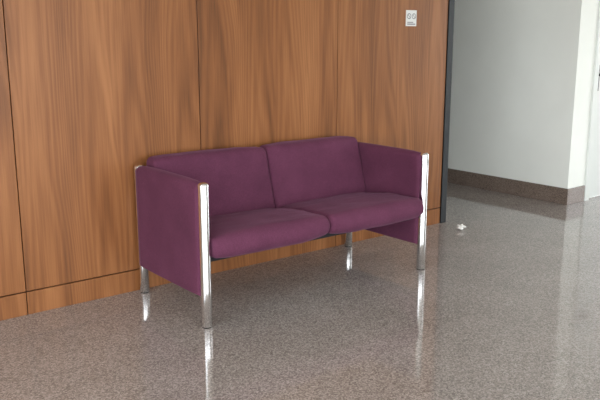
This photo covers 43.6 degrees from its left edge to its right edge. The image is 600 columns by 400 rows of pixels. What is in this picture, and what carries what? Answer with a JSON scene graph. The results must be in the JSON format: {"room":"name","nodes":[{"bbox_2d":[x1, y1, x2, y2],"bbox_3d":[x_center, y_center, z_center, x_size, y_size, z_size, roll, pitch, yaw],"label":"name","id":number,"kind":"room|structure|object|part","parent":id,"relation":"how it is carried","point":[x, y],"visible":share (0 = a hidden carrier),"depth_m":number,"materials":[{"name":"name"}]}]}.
{"room":"lobby","nodes":[
{"label":"lobby","id":0,"kind":"room"},
{"bbox_2d":[0,0,447,320],"bbox_3d":[-1.843,-0.899,3.688,7.610,3.200,0.200,-9,15,-37],"label":"wall","id":1,"kind":"structure","parent":0,"point":[91,91],"depth_m":4.44,"materials":[{"name":"brown wood"}]},
{"bbox_3d":[-1.959,-0.922,3.472,1.127,3.064,0.021,-9,15,-37],"label":"veneer panel","id":2,"kind":"part","parent":1,"relation":"part of","materials":[{"name":"brown wood"}]},
{"bbox_3d":[-1.959,0.645,3.811,1.127,0.129,0.021,-9,15,-37],"label":"plinth panel","id":3,"kind":"part","parent":1,"relation":"part of","materials":[{"name":"brown wood"}]},
{"bbox_3d":[-1.069,0.497,4.498,1.129,0.129,0.021,-9,15,-37],"label":"plinth panel","id":4,"kind":"part","parent":1,"relation":"part of","materials":[{"name":"brown wood"}]},
{"bbox_3d":[-1.069,-1.070,4.159,1.129,3.064,0.021,-9,15,-37],"label":"veneer panel","id":5,"kind":"part","parent":1,"relation":"part of","materials":[{"name":"brown wood"}]},
{"bbox_3d":[-0.184,-1.218,4.842,1.114,3.064,0.021,-9,15,-37],"label":"veneer panel","id":6,"kind":"part","parent":1,"relation":"part of","materials":[{"name":"brown wood"}]},
{"bbox_3d":[-0.184,0.350,5.181,1.114,0.129,0.021,-9,15,-37],"label":"plinth panel","id":7,"kind":"part","parent":1,"relation":"part of","materials":[{"name":"brown wood"}]},
{"bbox_3d":[0.704,0.202,5.866,1.136,0.129,0.021,-9,15,-37],"label":"plinth panel","id":8,"kind":"part","parent":1,"relation":"part of","materials":[{"name":"brown wood"}]},
{"bbox_3d":[0.704,-1.366,5.527,1.136,3.064,0.021,-9,15,-37],"label":"veneer panel","id":9,"kind":"part","parent":1,"relation":"part of","materials":[{"name":"brown wood"}]},
{"bbox_2d":[406,10,416,25],"bbox_3d":[0.833,-1.361,5.615,0.112,0.116,0.006,-9,15,-37],"label":"sign","id":10,"kind":"object","parent":1,"relation":"attached to","point":[411,15],"visible":1,"depth_m":5.61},
{"bbox_2d":[439,0,454,222],"bbox_3d":[1.122,-1.393,5.977,0.063,3.200,0.218,-9,15,-37],"label":"trim","id":11,"kind":"structure","parent":1,"relation":"attached to","point":[451,3],"depth_m":6.03,"materials":[{"name":"metal"}]},
{"bbox_2d":[0,182,599,399],"bbox_3d":[1.661,0.835,3.477,12.800,0.100,13.400,-9,15,-37],"label":"floor","id":12,"kind":"structure","parent":0,"point":[505,305],"depth_m":3.98,"materials":[{"name":"stone"}]},
{"bbox_2d":[134,136,428,328],"bbox_3d":[-0.056,0.103,4.653,1.728,0.834,0.815,-9,15,-37],"label":"sofa","id":13,"kind":"object","parent":12,"relation":"on","point":[195,209],"visible":1,"depth_m":4.51,"materials":[{"name":"purple fabric"}]},
{"bbox_3d":[-0.937,0.172,4.450,0.058,0.778,0.058,-9,15,-37],"label":"chrome post","id":14,"kind":"part","parent":13,"relation":"part of","materials":[{"name":"silver metal"}]},
{"bbox_3d":[-0.716,0.148,4.157,0.080,0.612,0.692,-9,15,-37],"label":"arm panel","id":15,"kind":"part","parent":13,"relation":"part of","materials":[{"name":"purple fabric"}]},
{"bbox_3d":[-0.494,0.290,3.900,0.058,0.778,0.058,-9,15,-37],"label":"chrome post","id":16,"kind":"part","parent":13,"relation":"part of","materials":[{"name":"silver metal"}]},
{"bbox_2d":[146,147,274,215],"bbox_3d":[-0.525,-0.057,4.574,0.795,0.486,0.257,-9,15,-37],"label":"cushion","id":17,"kind":"object","parent":13,"relation":"on","point":[239,179],"depth_m":4.56,"materials":[{"name":"purple fabric"}]},
{"bbox_2d":[210,208,329,257],"bbox_3d":[-0.311,0.177,4.349,0.795,0.192,0.640,-9,15,-37],"label":"seat cushion","id":18,"kind":"object","parent":13,"relation":"on","point":[234,232],"depth_m":4.16,"materials":[{"name":"purple fabric"}]},
{"bbox_3d":[-0.020,0.192,4.626,1.584,0.072,0.460,-9,15,-37],"label":"seat frame","id":19,"kind":"part","parent":13,"relation":"part of","materials":[{"name":"purple fabric"}]},
{"bbox_2d":[260,136,365,207],"bbox_3d":[0.098,-0.161,5.055,0.787,0.487,0.258,-9,15,-37],"label":"cushion","id":20,"kind":"object","parent":13,"relation":"on","point":[299,171],"depth_m":4.96,"materials":[{"name":"purple fabric"}]},
{"bbox_3d":[0.356,-0.044,5.448,0.058,0.778,0.058,-9,15,-37],"label":"chrome post","id":21,"kind":"part","parent":13,"relation":"part of","materials":[{"name":"silver metal"}]},
{"bbox_2d":[279,192,423,233],"bbox_3d":[0.310,0.074,4.830,0.787,0.192,0.642,-9,15,-37],"label":"seat cushion","id":22,"kind":"object","parent":13,"relation":"on","point":[345,212],"depth_m":4.68,"materials":[{"name":"purple fabric"}]},
{"bbox_3d":[0.578,-0.068,5.155,0.080,0.612,0.692,-9,15,-37],"label":"arm panel","id":23,"kind":"part","parent":13,"relation":"part of","materials":[{"name":"purple fabric"}]},
{"bbox_3d":[0.800,0.074,4.899,0.058,0.778,0.058,-9,15,-37],"label":"chrome post","id":24,"kind":"part","parent":13,"relation":"part of","materials":[{"name":"silver metal"}]},
{"bbox_2d":[457,224,465,229],"bbox_3d":[1.286,0.216,5.987,0.077,0.049,0.058,-9,15,-37],"label":"crumpled paper","id":25,"kind":"object","parent":12,"relation":"on","point":[461,226],"visible":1,"depth_m":5.97,"materials":[{"name":"white paper"}]},
{"bbox_2d":[448,0,598,188],"bbox_3d":[2.475,-2.093,9.218,3.400,3.200,4.230,-9,15,-37],"label":"wall","id":26,"kind":"structure","parent":0,"point":[521,85],"depth_m":7.10,"materials":[{"name":"paint"}]},
{"bbox_2d":[447,168,584,204],"bbox_3d":[1.244,-0.395,8.580,0.280,0.150,4.245,-9,15,-37],"label":"baseboard","id":27,"kind":"structure","parent":26,"relation":"attached to","point":[564,196],"depth_m":7.28,"materials":[{"name":"brown stone"}]},
{"bbox_2d":[584,0,599,200],"bbox_3d":[3.032,-1.122,7.212,1.048,2.149,0.180,-9,15,-37],"label":"door","id":28,"kind":"structure","parent":26,"relation":"in","point":[596,68],"depth_m":6.89,"materials":[{"name":"laminate"}]},
{"bbox_2d":[589,77,599,197],"bbox_3d":[3.054,-1.085,7.192,0.904,2.069,0.040,-9,15,-37],"label":"door leaf","id":29,"kind":"structure","parent":28,"relation":"attached to","point":[594,190],"depth_m":7.11,"materials":[{"name":"laminate"}]}
]}

